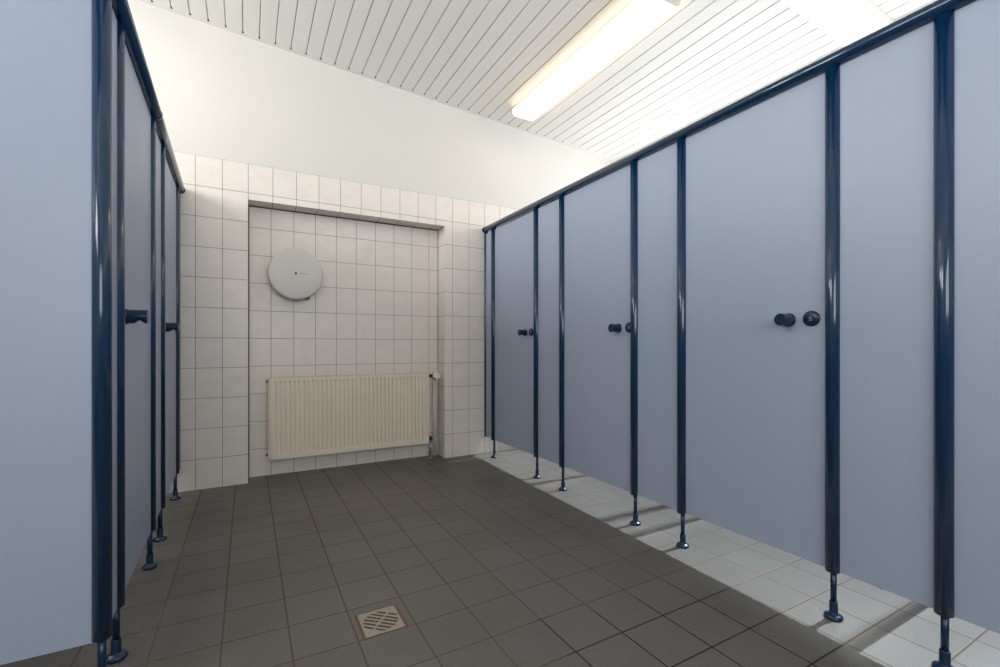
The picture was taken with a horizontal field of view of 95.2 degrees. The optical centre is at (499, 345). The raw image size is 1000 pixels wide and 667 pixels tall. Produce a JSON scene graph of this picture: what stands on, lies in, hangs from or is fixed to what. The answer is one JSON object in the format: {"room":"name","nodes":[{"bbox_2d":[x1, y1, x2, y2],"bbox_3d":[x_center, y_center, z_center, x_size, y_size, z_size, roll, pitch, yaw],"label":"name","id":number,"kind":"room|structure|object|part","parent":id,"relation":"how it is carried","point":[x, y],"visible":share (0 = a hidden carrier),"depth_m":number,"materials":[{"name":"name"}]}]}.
{"room":"public restroom","nodes":[
{"label":"public restroom","id":0,"kind":"room"},
{"bbox_2d":[249,207,437,477],"bbox_3d":[-1.202,-0.039,3.678,1.486,1.974,0.120,0,0,-29],"label":"wall","id":1,"kind":"structure","parent":0,"point":[374,309],"depth_m":3.58,"materials":[{"name":"tile"}]},
{"bbox_2d":[248,206,248,477],"bbox_3d":[-1.802,-0.025,3.276,0.006,1.947,0.002,0,0,-29],"label":"trim","id":2,"kind":"structure","parent":1,"relation":"attached to","point":[248,206],"depth_m":3.27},
{"bbox_2d":[267,249,322,299],"bbox_3d":[-1.511,-0.523,3.373,0.370,0.370,0.112,0,0,-29],"label":"wall dispenser","id":3,"kind":"object","parent":1,"relation":"attached to","point":[296,274],"visible":1,"depth_m":3.32,"materials":[{"name":"grey plastic"}]},
{"bbox_2d":[248,205,437,230],"bbox_3d":[-1.172,-1.002,3.624,1.446,0.008,0.002,0,0,-29],"label":"trim","id":4,"kind":"structure","parent":1,"relation":"attached to","point":[248,205],"depth_m":3.57,"materials":[{"name":"grey metal"}]},
{"bbox_2d":[266,372,439,459],"bbox_3d":[-1.099,0.588,3.581,1.314,0.722,0.146,0,0,-29],"label":"radiator","id":5,"kind":"object","parent":1,"relation":"attached to","point":[324,414],"visible":1,"depth_m":3.52,"materials":[{"name":"beige metal"}]},
{"bbox_2d":[268,372,428,378],"bbox_3d":[-1.133,0.231,3.564,1.207,0.007,0.057,0,0,-29],"label":"grille","id":6,"kind":"object","parent":5,"relation":"attached to","point":[391,375],"depth_m":3.56,"materials":[{"name":"beige metal"}]},
{"bbox_2d":[127,0,613,493],"bbox_3d":[-1.123,-0.727,3.634,5.590,3.350,0.273,0,0,-29],"label":"wall","id":7,"kind":"structure","parent":0,"point":[221,93],"depth_m":3.25,"materials":[{"name":"white paint"}]},
{"bbox_2d":[248,164,444,229],"bbox_3d":[-1.165,-1.129,3.611,1.446,0.246,0.273,0,0,-29],"label":"lintel","id":8,"kind":"object","parent":7,"relation":"attached to","point":[268,187],"visible":0.86,"depth_m":3.45,"materials":[{"name":"tile"}]},
{"bbox_2d":[0,449,999,666],"bbox_3d":[0.161,0.988,1.311,5.590,0.080,5.580,0,0,-29],"label":"floor","id":9,"kind":"structure","parent":0,"point":[486,562],"depth_m":1.79,"materials":[{"name":"tile"}]},
{"bbox_2d":[0,0,185,666],"bbox_3d":[-2.201,-0.040,1.726,1.609,1.976,2.023,0,0,-29],"label":"partition","id":10,"kind":"object","parent":9,"relation":"on","point":[91,183],"visible":1,"depth_m":1.21,"materials":[{"name":"laminate"}]},
{"bbox_3d":[-1.763,-0.090,0.859,1.537,1.774,0.012,0,0,-29],"label":"panel","id":11,"kind":"part","parent":10,"relation":"part of","materials":[{"name":"grey laminate"}]},
{"bbox_3d":[-1.079,-0.095,1.238,0.043,1.772,0.045,0,0,-29],"label":"post","id":12,"kind":"part","parent":10,"relation":"part of","materials":[{"name":"blue metal"}]},
{"bbox_3d":[-1.079,0.843,1.238,0.019,0.110,0.019,0,0,-29],"label":"leg","id":13,"kind":"part","parent":10,"relation":"part of","materials":[{"name":"blue plastic"}]},
{"bbox_3d":[-1.166,0.843,1.387,0.019,0.110,0.019,0,0,-29],"label":"leg","id":14,"kind":"part","parent":10,"relation":"part of","materials":[{"name":"blue plastic"}]},
{"bbox_3d":[-1.166,-0.095,1.387,0.043,1.772,0.045,0,0,-29],"label":"post","id":15,"kind":"part","parent":10,"relation":"part of","materials":[{"name":"blue metal"}]},
{"bbox_3d":[-1.188,-0.095,1.495,0.059,0.051,0.051,0,0,-29],"label":"knob","id":16,"kind":"part","parent":10,"relation":"part of","materials":[{"name":"blue plastic"}]},
{"bbox_3d":[-1.331,-0.093,1.670,0.012,1.768,0.617,0,0,-30],"label":"door","id":17,"kind":"part","parent":10,"relation":"part of","materials":[{"name":"grey laminate"}]},
{"bbox_3d":[-1.559,-1.004,2.085,0.054,0.045,1.974,0,0,-30],"label":"head rail","id":18,"kind":"part","parent":10,"relation":"part of","materials":[{"name":"blue metal"}]},
{"bbox_3d":[-1.497,0.843,1.953,0.019,0.110,0.019,0,0,-29],"label":"leg","id":19,"kind":"part","parent":10,"relation":"part of","materials":[{"name":"blue plastic"}]},
{"bbox_3d":[-1.497,-0.095,1.952,0.043,1.772,0.045,0,0,-29],"label":"post","id":20,"kind":"part","parent":10,"relation":"part of","materials":[{"name":"blue metal"}]},
{"bbox_3d":[-1.578,-0.093,2.090,0.012,1.768,0.281,0,0,-30],"label":"fixed panel","id":21,"kind":"part","parent":10,"relation":"part of","materials":[{"name":"grey laminate"}]},
{"bbox_3d":[-1.658,0.843,2.228,0.019,0.110,0.019,0,0,-29],"label":"leg","id":22,"kind":"part","parent":10,"relation":"part of","materials":[{"name":"blue plastic"}]},
{"bbox_3d":[-1.658,-0.095,2.228,0.043,1.772,0.045,0,0,-29],"label":"post","id":23,"kind":"part","parent":10,"relation":"part of","materials":[{"name":"blue metal"}]},
{"bbox_3d":[-1.832,-0.093,2.525,0.012,1.768,0.650,0,0,-30],"label":"door","id":24,"kind":"part","parent":10,"relation":"part of","materials":[{"name":"grey laminate"}]},
{"bbox_3d":[-1.693,-0.095,2.357,0.059,0.051,0.051,0,0,-29],"label":"knob","id":25,"kind":"part","parent":10,"relation":"part of","materials":[{"name":"blue plastic"}]},
{"bbox_3d":[-2.006,0.843,2.822,0.019,0.110,0.019,0,0,-29],"label":"leg","id":26,"kind":"part","parent":10,"relation":"part of","materials":[{"name":"blue plastic"}]},
{"bbox_3d":[-2.006,-0.095,2.822,0.043,1.772,0.045,0,0,-29],"label":"post","id":27,"kind":"part","parent":10,"relation":"part of","materials":[{"name":"blue metal"}]},
{"bbox_2d":[354,604,407,639],"bbox_3d":[-0.416,0.973,1.592,0.152,0.031,0.152,0,0,-29],"label":"floor drain","id":28,"kind":"object","parent":9,"relation":"on","point":[376,622],"visible":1,"depth_m":1.59,"materials":[{"name":"beige metal"}]},
{"bbox_2d":[482,0,999,666],"bbox_3d":[1.799,-0.044,2.116,1.831,1.986,5.212,0,0,-29],"label":"partition","id":29,"kind":"object","parent":9,"relation":"on","point":[773,319],"visible":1,"depth_m":1.68,"materials":[{"name":"laminate"}]},
{"bbox_3d":[-0.054,-0.095,3.872,0.043,1.789,0.045,0,0,-29],"label":"post","id":30,"kind":"part","parent":29,"relation":"part of","materials":[{"name":"blue metal"}]},
{"bbox_3d":[0.109,-0.090,3.579,0.012,1.773,0.635,0,0,-28],"label":"door","id":31,"kind":"part","parent":29,"relation":"part of","materials":[{"name":"grey laminate"}]},
{"bbox_3d":[0.167,-0.097,3.395,0.059,0.051,0.051,0,0,-29],"label":"knob","id":32,"kind":"part","parent":29,"relation":"part of","materials":[{"name":"blue plastic"}]},
{"bbox_3d":[0.261,-0.094,3.278,0.043,1.778,0.045,0,0,-29],"label":"post","id":33,"kind":"part","parent":29,"relation":"part of","materials":[{"name":"blue metal"}]},
{"bbox_3d":[0.267,0.846,3.281,0.019,0.106,0.019,0,0,-29],"label":"leg","id":34,"kind":"part","parent":29,"relation":"part of","materials":[{"name":"blue plastic"}]},
{"bbox_3d":[0.341,-0.092,3.142,0.012,1.769,0.277,0,0,-28],"label":"fixed panel","id":35,"kind":"part","parent":29,"relation":"part of","materials":[{"name":"grey laminate"}]},
{"bbox_3d":[0.409,-0.093,3.000,0.043,1.774,0.045,0,0,-29],"label":"post","id":36,"kind":"part","parent":29,"relation":"part of","materials":[{"name":"blue metal"}]},
{"bbox_3d":[0.415,0.845,3.003,0.019,0.108,0.019,0,0,-29],"label":"leg","id":37,"kind":"part","parent":29,"relation":"part of","materials":[{"name":"blue plastic"}]},
{"bbox_3d":[0.568,-0.093,2.716,0.012,1.767,0.613,0,0,-28],"label":"door","id":38,"kind":"part","parent":29,"relation":"part of","materials":[{"name":"grey laminate"}]},
{"bbox_3d":[0.632,-0.097,2.518,0.059,0.051,0.051,0,0,-29],"label":"knob","id":39,"kind":"part","parent":29,"relation":"part of","materials":[{"name":"blue plastic"}]},
{"bbox_3d":[0.714,-0.092,2.425,0.043,1.764,0.045,0,0,-29],"label":"post","id":40,"kind":"part","parent":29,"relation":"part of","materials":[{"name":"blue metal"}]},
{"bbox_3d":[0.720,0.843,2.428,0.019,0.112,0.019,0,0,-29],"label":"leg","id":41,"kind":"part","parent":29,"relation":"part of","materials":[{"name":"blue plastic"}]},
{"bbox_3d":[0.792,-0.095,2.293,0.012,1.763,0.268,0,0,-28],"label":"fixed panel","id":42,"kind":"part","parent":29,"relation":"part of","materials":[{"name":"grey laminate"}]},
{"bbox_3d":[0.858,-0.091,2.154,0.043,1.759,0.045,0,0,-29],"label":"post","id":43,"kind":"part","parent":29,"relation":"part of","materials":[{"name":"blue metal"}]},
{"bbox_3d":[0.864,0.842,2.158,0.019,0.114,0.019,0,0,-29],"label":"leg","id":44,"kind":"part","parent":29,"relation":"part of","materials":[{"name":"blue plastic"}]},
{"bbox_3d":[1.078,-0.989,1.724,0.054,0.094,5.156,0,0,-28],"label":"head rail","id":45,"kind":"part","parent":29,"relation":"part of","materials":[{"name":"blue metal"}]},
{"bbox_3d":[1.014,-0.096,1.875,0.012,1.761,0.602,0,0,-28],"label":"door","id":46,"kind":"part","parent":29,"relation":"part of","materials":[{"name":"grey laminate"}]},
{"bbox_3d":[1.063,-0.097,1.706,0.059,0.051,0.051,0,0,-29],"label":"knob","id":47,"kind":"part","parent":29,"relation":"part of","materials":[{"name":"blue plastic"}]},
{"bbox_3d":[1.157,-0.090,1.590,0.043,1.749,0.045,0,0,-29],"label":"post","id":48,"kind":"part","parent":29,"relation":"part of","materials":[{"name":"blue metal"}]},
{"bbox_3d":[1.163,0.840,1.593,0.019,0.117,0.019,0,0,-29],"label":"leg","id":49,"kind":"part","parent":29,"relation":"part of","materials":[{"name":"blue plastic"}]},
{"bbox_3d":[1.232,-0.098,1.464,0.016,1.758,0.254,0,0,-29],"label":"fixed panel","id":50,"kind":"part","parent":29,"relation":"part of","materials":[{"name":"grey laminate"}]},
{"bbox_3d":[1.294,-0.090,1.332,0.043,1.744,0.045,0,0,-29],"label":"post","id":51,"kind":"part","parent":29,"relation":"part of","materials":[{"name":"blue metal"}]},
{"bbox_3d":[1.300,0.839,1.335,0.019,0.119,0.019,0,0,-29],"label":"leg","id":52,"kind":"part","parent":29,"relation":"part of","materials":[{"name":"blue plastic"}]},
{"bbox_3d":[1.447,-0.099,1.059,0.012,1.756,0.587,0,0,-28],"label":"door","id":53,"kind":"part","parent":29,"relation":"part of","materials":[{"name":"grey laminate"}]},
{"bbox_2d":[138,0,936,161],"bbox_3d":[0.193,-2.098,1.253,5.350,0.373,5.207,0,0,-29],"label":"ceiling","id":54,"kind":"structure","parent":0,"point":[483,58],"depth_m":3.10,"materials":[{"name":"white wood"}]},
{"bbox_2d":[512,0,680,121],"bbox_3d":[0.560,-1.956,3.194,0.216,0.090,1.520,0,0,-29],"label":"ceiling light","id":55,"kind":"object","parent":54,"relation":"attached to","point":[640,16],"visible":1,"depth_m":2.99,"materials":[{"name":"beige plastic"}]},
{"bbox_2d":[780,0,894,46],"bbox_3d":[0.024,-2.051,1.559,5.350,0.368,0.235,0,0,-29],"label":"ceiling light","id":56,"kind":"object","parent":54,"relation":"attached to","point":[846,22],"depth_m":2.63,"materials":[{"name":"white plastic"}]}
]}

